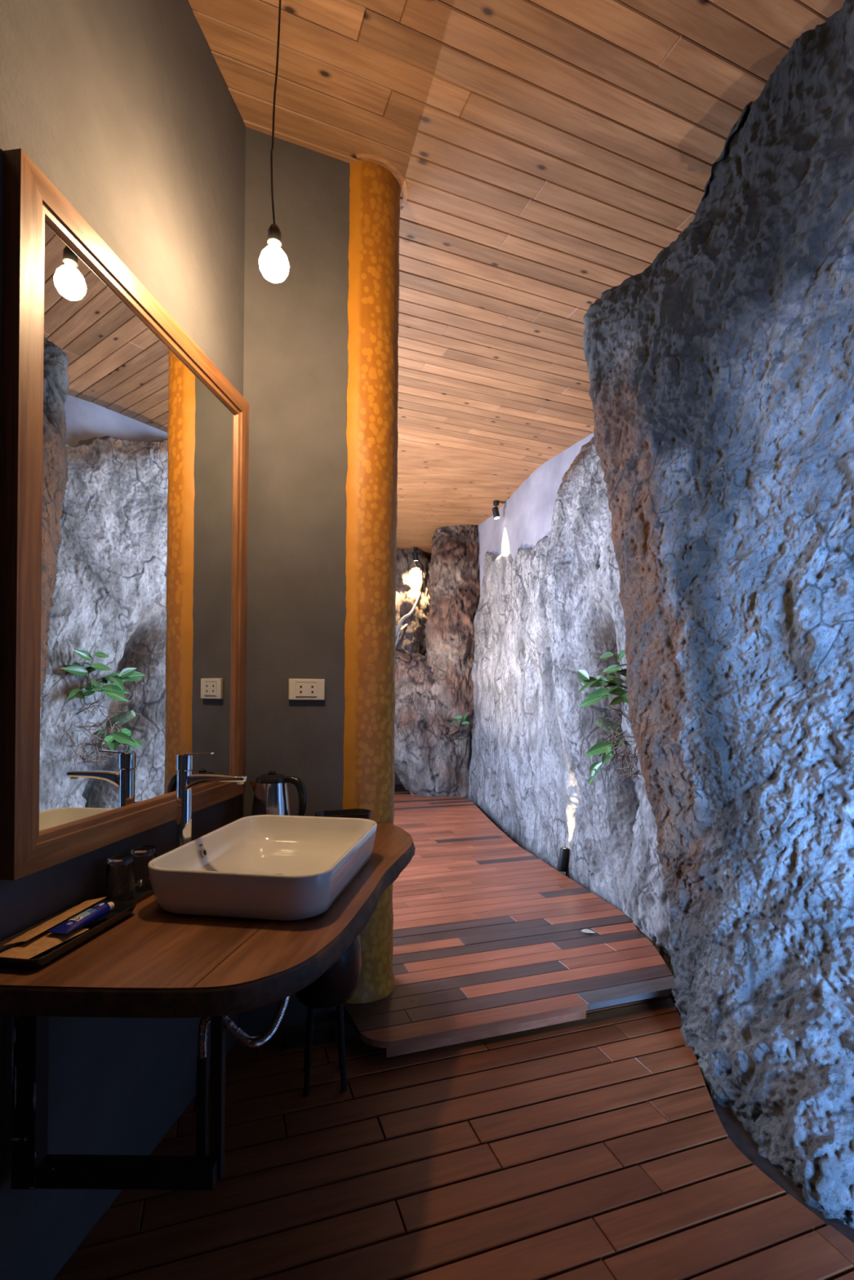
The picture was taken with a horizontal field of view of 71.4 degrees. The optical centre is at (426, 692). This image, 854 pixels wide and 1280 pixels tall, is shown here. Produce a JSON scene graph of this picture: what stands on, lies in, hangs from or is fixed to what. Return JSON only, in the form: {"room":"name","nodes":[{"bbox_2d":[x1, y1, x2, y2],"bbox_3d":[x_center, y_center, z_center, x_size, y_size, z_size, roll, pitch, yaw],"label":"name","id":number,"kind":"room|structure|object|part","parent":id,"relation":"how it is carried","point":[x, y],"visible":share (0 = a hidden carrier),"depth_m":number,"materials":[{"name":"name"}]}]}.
{"room":"bathroom","nodes":[
{"label":"bathroom","id":0,"kind":"room"},
{"bbox_2d":[0,0,245,1279],"bbox_3d":[-1.158,-0.366,-0.081,0.140,4.050,5.027,1,0,8],"label":"wall","id":1,"kind":"structure","parent":0,"point":[126,108],"depth_m":1.63,"materials":[{"name":"grey paint"}]},
{"bbox_2d":[0,148,248,880],"bbox_3d":[-0.810,-0.375,1.808,0.042,1.545,1.115,1,0,8],"label":"mirror","id":2,"kind":"object","parent":1,"relation":"attached to","point":[125,447],"visible":0.9,"depth_m":1.54,"materials":[{"name":"brown wood"}]},
{"bbox_3d":[-0.811,-0.375,1.808,0.007,1.405,0.975,1,0,8],"label":"glass pane","id":3,"kind":"part","parent":2,"relation":"part of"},
{"bbox_2d":[0,822,415,1017],"bbox_3d":[-0.469,0.587,1.831,0.733,0.057,1.528,1,0,8],"label":"countertop","id":4,"kind":"structure","parent":1,"relation":"attached to","point":[154,962],"depth_m":1.24,"materials":[{"name":"brown wood"}]},
{"bbox_2d":[0,899,136,969],"bbox_3d":[-0.820,0.541,1.345,0.150,0.027,0.330,1,0,8],"label":"tray","id":5,"kind":"object","parent":4,"relation":"on","point":[122,910],"visible":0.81,"depth_m":1.31,"materials":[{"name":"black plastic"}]},
{"bbox_2d":[0,927,88,959],"bbox_3d":[-0.820,0.534,1.275,0.068,0.009,0.170,1,0,13],"label":"paper packet","id":6,"kind":"object","parent":5,"relation":"on","point":[28,949],"visible":0.77,"depth_m":1.25,"materials":[{"name":"brown paper"}]},
{"bbox_2d":[3,897,106,945],"bbox_3d":[-0.850,0.523,1.375,0.053,0.014,0.270,1,0,5],"label":"paper packet","id":7,"kind":"object","parent":5,"relation":"on","point":[68,913],"visible":1,"depth_m":1.34,"materials":[{"name":"brown paper"}]},
{"bbox_2d":[46,902,114,933],"bbox_3d":[-0.789,0.521,1.371,0.048,0.034,0.169,1,0,11],"label":"toothpaste tube","id":8,"kind":"object","parent":5,"relation":"on","point":[102,909],"visible":1,"depth_m":1.36,"materials":[{"name":"blue plastic"}]},
{"bbox_2d":[10,1015,226,1190],"bbox_3d":[-0.668,0.839,1.295,0.439,0.450,0.056,1,0,0],"label":"support frame","id":9,"kind":"object","parent":4,"relation":"attached to","point":[33,1167],"visible":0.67,"depth_m":1.27,"materials":[{"name":"black paint"}]},
{"bbox_3d":[-0.861,0.837,1.290,0.052,0.450,0.045,1,0,0],"label":"post","id":10,"kind":"part","parent":9,"relation":"part of","materials":[{"name":"black metal"}]},
{"bbox_3d":[-0.461,0.841,1.310,0.026,0.450,0.026,1,0,0],"label":"post","id":11,"kind":"part","parent":9,"relation":"part of","materials":[{"name":"black metal"}]},
{"bbox_2d":[102,889,153,903],"bbox_3d":[-0.802,0.549,1.628,0.100,0.013,0.200,1,0,8],"label":"coaster","id":12,"kind":"object","parent":4,"relation":"on","point":[140,896],"visible":0.02,"depth_m":1.60,"materials":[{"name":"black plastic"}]},
{"bbox_2d":[104,853,135,901],"bbox_3d":[-0.817,0.493,1.583,0.073,0.112,0.073,1,0,0],"label":"drinking glass","id":13,"kind":"object","parent":12,"relation":"on","point":[120,886],"visible":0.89,"depth_m":1.56,"materials":[{"name":"clear glass"}]},
{"bbox_2d":[131,844,156,892],"bbox_3d":[-0.798,0.494,1.672,0.073,0.112,0.073,1,0,0],"label":"drinking glass","id":14,"kind":"object","parent":12,"relation":"on","point":[143,855],"visible":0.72,"depth_m":1.64,"materials":[{"name":"clear glass"}]},
{"bbox_2d":[176,752,248,848],"bbox_3d":[-0.644,0.368,1.764,0.224,0.378,0.060,1,0,8],"label":"faucet","id":15,"kind":"object","parent":4,"relation":"on","point":[186,780],"visible":0.81,"depth_m":1.75,"materials":[{"name":"silver metal"}]},
{"bbox_3d":[-0.679,0.183,1.769,0.085,0.009,0.021,1,0,8],"label":"lever","id":16,"kind":"part","parent":15,"relation":"part of","materials":[{"name":"silver metal"}]},
{"bbox_3d":[-0.626,0.271,1.762,0.189,0.056,0.038,1,0,8],"label":"spout","id":17,"kind":"part","parent":15,"relation":"part of","materials":[{"name":"silver metal"}]},
{"bbox_2d":[195,968,290,1155],"bbox_3d":[-0.406,0.820,1.349,0.217,0.432,0.119,1,0,0],"label":"hose","id":18,"kind":"object","parent":4,"relation":"attached to","point":[202,1097],"visible":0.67,"depth_m":1.32,"materials":[{"name":"metal"}]},
{"bbox_2d":[147,814,377,920],"bbox_3d":[-0.443,0.498,1.768,0.486,0.122,0.666,1,0,8],"label":"basin","id":19,"kind":"object","parent":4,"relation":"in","point":[260,867],"visible":1,"depth_m":1.68,"materials":[{"name":"white ceramic"}]},
{"bbox_2d":[248,770,306,816],"bbox_3d":[-0.588,0.431,2.292,0.207,0.253,0.168,1,0,43],"label":"electric kettle","id":20,"kind":"object","parent":4,"relation":"on","point":[271,790],"visible":0.6,"depth_m":2.26,"materials":[{"name":"silver metal"}]},
{"bbox_3d":[-0.671,0.375,2.318,0.042,0.062,0.052,1,0,10],"label":"spout","id":21,"kind":"part","parent":20,"relation":"part of","materials":[{"name":"metal"}]},
{"bbox_3d":[-0.601,0.330,2.305,0.124,0.030,0.124,1,0,10],"label":"lid","id":22,"kind":"part","parent":20,"relation":"part of","materials":[{"name":"black plastic"}]},
{"bbox_3d":[-0.601,0.310,2.305,0.032,0.013,0.032,1,0,10],"label":"lid knob","id":23,"kind":"part","parent":20,"relation":"part of","materials":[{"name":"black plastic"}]},
{"bbox_3d":[-0.511,0.430,2.288,0.099,0.216,0.034,1,0,10],"label":"handle","id":24,"kind":"part","parent":20,"relation":"part of","materials":[{"name":"black plastic"}]},
{"bbox_2d":[314,808,371,819],"bbox_3d":[-0.330,0.515,2.335,0.224,0.089,0.110,1,0,-22],"label":"serving dish","id":25,"kind":"object","parent":4,"relation":"on","point":[346,813],"visible":0.37,"depth_m":2.36,"materials":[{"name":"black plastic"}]},
{"bbox_2d":[236,126,350,1050],"bbox_3d":[-0.602,-0.361,2.526,0.570,4.050,0.120,1,0,-22],"label":"wall","id":26,"kind":"structure","parent":0,"point":[295,364],"depth_m":2.48,"materials":[{"name":"grey paint"}]},
{"bbox_2d":[288,678,324,699],"bbox_3d":[-0.504,-0.013,2.491,0.150,0.088,0.018,1,0,-22],"label":"wall socket","id":27,"kind":"object","parent":26,"relation":"attached to","point":[298,689],"visible":1,"depth_m":2.48,"materials":[{"name":"beige plastic"}]},
{"bbox_2d":[355,153,408,211],"bbox_3d":[-0.225,-2.286,2.716,0.270,0.012,0.372,1,0,-18],"label":"trim","id":28,"kind":"structure","parent":26,"relation":"attached to","point":[388,163],"depth_m":2.59,"materials":[{"name":"brown wood"}]},
{"bbox_2d":[394,558,431,784],"bbox_3d":[0.153,-0.353,10.260,4.900,4.050,0.120,1,0,0],"label":"wall","id":29,"kind":"structure","parent":0,"point":[397,781],"depth_m":10.20,"materials":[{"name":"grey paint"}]},
{"bbox_2d":[53,995,853,1279],"bbox_3d":[0.489,1.464,0.960,3.395,0.081,3.879,1,0,0],"label":"floor","id":30,"kind":"structure","parent":0,"point":[598,1146],"depth_m":1.74,"materials":[{"name":"wood"}]},
{"bbox_2d":[295,934,361,1096],"bbox_3d":[-0.371,1.136,2.170,0.260,0.563,0.260,1,0,0],"label":"stool","id":31,"kind":"object","parent":30,"relation":"on","point":[337,984],"visible":0.43,"depth_m":2.09,"materials":[{"name":"black plastic"}]},
{"bbox_3d":[-0.439,1.251,2.215,0.046,0.332,0.022,1,0,34],"label":"leg","id":32,"kind":"part","parent":31,"relation":"part of","materials":[{"name":"black paint"}]},
{"bbox_3d":[-0.417,1.251,2.103,0.036,0.332,0.043,1,0,0],"label":"leg","id":33,"kind":"part","parent":31,"relation":"part of","materials":[{"name":"black paint"}]},
{"bbox_3d":[-0.369,0.986,2.170,0.260,0.262,0.260,1,0,0],"label":"seat","id":34,"kind":"part","parent":31,"relation":"part of","materials":[{"name":"black plastic"}]},
{"bbox_3d":[-0.327,1.252,2.237,0.022,0.332,0.046,1,0,34],"label":"leg","id":35,"kind":"part","parent":31,"relation":"part of","materials":[{"name":"black paint"}]},
{"bbox_3d":[-0.305,1.252,2.125,0.047,0.332,0.022,1,0,34],"label":"leg","id":36,"kind":"part","parent":31,"relation":"part of","materials":[{"name":"black paint"}]},
{"bbox_2d":[333,160,400,1019],"bbox_3d":[-0.291,-0.413,2.700,0.359,3.760,0.360,1,0,-34],"label":"column","id":37,"kind":"structure","parent":30,"relation":"on","point":[373,298],"depth_m":2.56,"materials":[{"name":"orange wood"}]},
{"bbox_2d":[284,794,674,1057],"bbox_3d":[-0.454,1.395,5.005,3.318,0.141,5.490,1,0,0],"label":"floor","id":38,"kind":"structure","parent":0,"point":[489,941],"depth_m":3.09,"materials":[{"name":"wood"}]},
{"bbox_2d":[394,651,463,796],"bbox_3d":[0.014,0.483,7.990,1.190,2.084,1.004,1,0,-3],"label":"boulder","id":39,"kind":"object","parent":38,"relation":"on","point":[426,762],"visible":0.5,"depth_m":7.64,"materials":[{"name":"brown stone"}]},
{"bbox_2d":[395,549,430,656],"bbox_3d":[-0.608,-1.327,9.754,1.533,2.543,0.866,1,0,0],"label":"boulder","id":40,"kind":"object","parent":39,"relation":"on","point":[412,576],"visible":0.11,"depth_m":9.47,"materials":[{"name":"brown stone"}]},
{"bbox_2d":[395,623,408,647],"bbox_3d":[-0.533,-0.737,9.358,0.454,0.729,0.221,1,0,0],"label":"tree root","id":41,"kind":"object","parent":40,"relation":"attached to","point":[406,624],"visible":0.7,"depth_m":9.27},
{"bbox_2d":[395,591,421,636],"bbox_3d":[-0.422,-1.077,9.354,0.646,1.032,0.210,1,0,4],"label":"tree root","id":42,"kind":"object","parent":40,"relation":"attached to","point":[411,612],"visible":0.7,"depth_m":9.27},
{"bbox_2d":[425,524,479,739],"bbox_3d":[0.437,-0.959,8.139,0.974,3.138,1.181,1,0,0],"label":"rock","id":43,"kind":"object","parent":39,"relation":"on","point":[453,583],"visible":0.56,"depth_m":7.71,"materials":[{"name":"brown stone"}]},
{"bbox_2d":[449,712,469,724],"bbox_3d":[0.412,0.331,7.502,0.255,0.152,0.116,1,0,0],"label":"seedling","id":44,"kind":"object","parent":43,"relation":"attached to","point":[465,715],"visible":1,"depth_m":7.51,"materials":[{"name":"green plant"}]},
{"bbox_2d":[580,928,595,933],"bbox_3d":[0.897,1.331,3.308,0.071,0.013,0.048,1,0,-26],"label":"fallen leaf","id":45,"kind":"object","parent":38,"relation":"on","point":[587,931],"visible":1,"depth_m":3.31,"materials":[{"name":"white plant"}]},
{"bbox_2d":[187,0,844,558],"bbox_3d":[0.572,-2.334,3.850,5.900,0.121,13.100,1,0,0],"label":"ceiling","id":46,"kind":"structure","parent":0,"point":[547,153],"depth_m":2.47,"materials":[{"name":"brown wood"}]},
{"bbox_2d":[258,0,288,283],"bbox_3d":[-0.449,-1.764,1.790,0.102,1.041,0.089,1,0,0],"label":"pendant bulb","id":47,"kind":"object","parent":46,"relation":"hanging from","point":[273,263],"visible":1,"depth_m":1.78,"materials":[{"name":"white glass"}]},
{"bbox_3d":[-0.461,-1.298,1.790,0.089,0.110,0.089,1,0,0],"label":"bulb","id":48,"kind":"part","parent":47,"relation":"part of","materials":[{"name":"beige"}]},
{"bbox_3d":[-0.452,-1.838,1.790,0.035,0.893,0.006,1,0,0],"label":"cord","id":49,"kind":"part","parent":47,"relation":"part of","materials":[{"name":"black plastic"}]},
{"bbox_2d":[413,546,417,560],"bbox_3d":[-0.180,-2.177,9.349,0.072,0.209,0.088,1,0,36],"label":"spot lamp","id":50,"kind":"object","parent":46,"relation":"attached to","point":[415,548],"visible":1,"depth_m":9.32,"materials":[{"name":"black metal"}]},
{"bbox_2d":[492,500,499,519],"bbox_3d":[0.819,-2.167,7.052,0.100,0.211,0.072,1,0,45],"label":"spot lamp","id":51,"kind":"object","parent":46,"relation":"attached to","point":[495,503],"visible":1,"depth_m":7.03,"materials":[{"name":"black metal"}]},
{"bbox_2d":[471,432,593,737],"bbox_3d":[1.298,-0.294,6.053,0.626,4.006,6.987,1,0,-15],"label":"wall","id":52,"kind":"structure","parent":0,"point":[525,518],"depth_m":6.16,"materials":[{"name":"white paint"}]},
{"bbox_2d":[394,784,680,1017],"bbox_3d":[0.535,1.585,3.850,5.900,0.001,13.100,1,0,0],"label":"ground","id":53,"kind":"structure","parent":0,"point":[398,788],"depth_m":9.42,"materials":[{"name":"stone"}]},
{"bbox_2d":[453,730,471,799],"bbox_3d":[0.470,0.863,7.942,0.385,1.546,0.602,1,0,12],"label":"boulder","id":54,"kind":"object","parent":53,"relation":"on","point":[463,743],"visible":0.2,"depth_m":7.69,"materials":[{"name":"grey stone"}]},
{"bbox_2d":[557,846,568,876],"bbox_3d":[1.038,1.371,4.533,0.085,0.378,0.069,1,0,0],"label":"uplight","id":55,"kind":"object","parent":53,"relation":"on","point":[563,854],"visible":0.98,"depth_m":4.51,"materials":[{"name":"black paint"}]},
{"bbox_2d":[467,436,675,995],"bbox_3d":[1.438,-0.320,5.052,1.793,3.915,5.343,1,0,0],"label":"rock face","id":56,"kind":"object","parent":53,"relation":"on","point":[558,610],"visible":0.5,"depth_m":4.81,"materials":[{"name":"stone"}]},
{"bbox_2d":[577,649,628,706],"bbox_3d":[1.102,-0.077,3.641,0.482,0.333,0.611,1,0,-13],"label":"leafy plant","id":57,"kind":"object","parent":56,"relation":"on","point":[594,696],"visible":0.78,"depth_m":3.56,"materials":[{"name":"green plant"}]},
{"bbox_3d":[1.111,-0.043,3.558,0.271,0.073,0.028,1,0,0],"label":"stem","id":58,"kind":"part","parent":57,"relation":"part of","materials":[{"name":"green plant"}]},
{"bbox_2d":[595,716,622,737],"bbox_3d":[1.215,0.232,3.804,0.267,0.148,0.078,1,0,13],"label":"stub","id":59,"kind":"object","parent":56,"relation":"attached to","point":[601,722],"visible":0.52,"depth_m":3.79,"materials":[{"name":"green plant"}]},
{"bbox_2d":[596,702,641,788],"bbox_3d":[1.248,0.317,3.630,0.363,0.541,0.661,1,0,0],"label":"root tangle","id":60,"kind":"object","parent":56,"relation":"attached to","point":[615,755],"visible":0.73,"depth_m":3.60,"materials":[{"name":"brown plant"}]},
{"bbox_2d":[585,738,625,784],"bbox_3d":[1.125,0.442,3.767,0.257,0.309,0.402,1,0,0],"label":"leafy plant","id":61,"kind":"object","parent":60,"relation":"hanging from","point":[599,748],"visible":0.83,"depth_m":3.73,"materials":[{"name":"green plant"}]},
{"bbox_2d":[622,782,671,961],"bbox_3d":[1.425,0.975,3.336,0.448,1.663,0.849,1,0,-12],"label":"rock slab","id":62,"kind":"object","parent":53,"relation":"on","point":[646,902],"visible":0.11,"depth_m":3.33,"materials":[{"name":"stone"}]},
{"bbox_2d":[582,0,853,1228],"bbox_3d":[1.650,-0.304,1.831,1.800,4.091,2.969,1,0,0],"label":"rock wall","id":63,"kind":"structure","parent":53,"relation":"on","point":[721,371],"depth_m":2.24,"materials":[{"name":"stone"}]}
]}

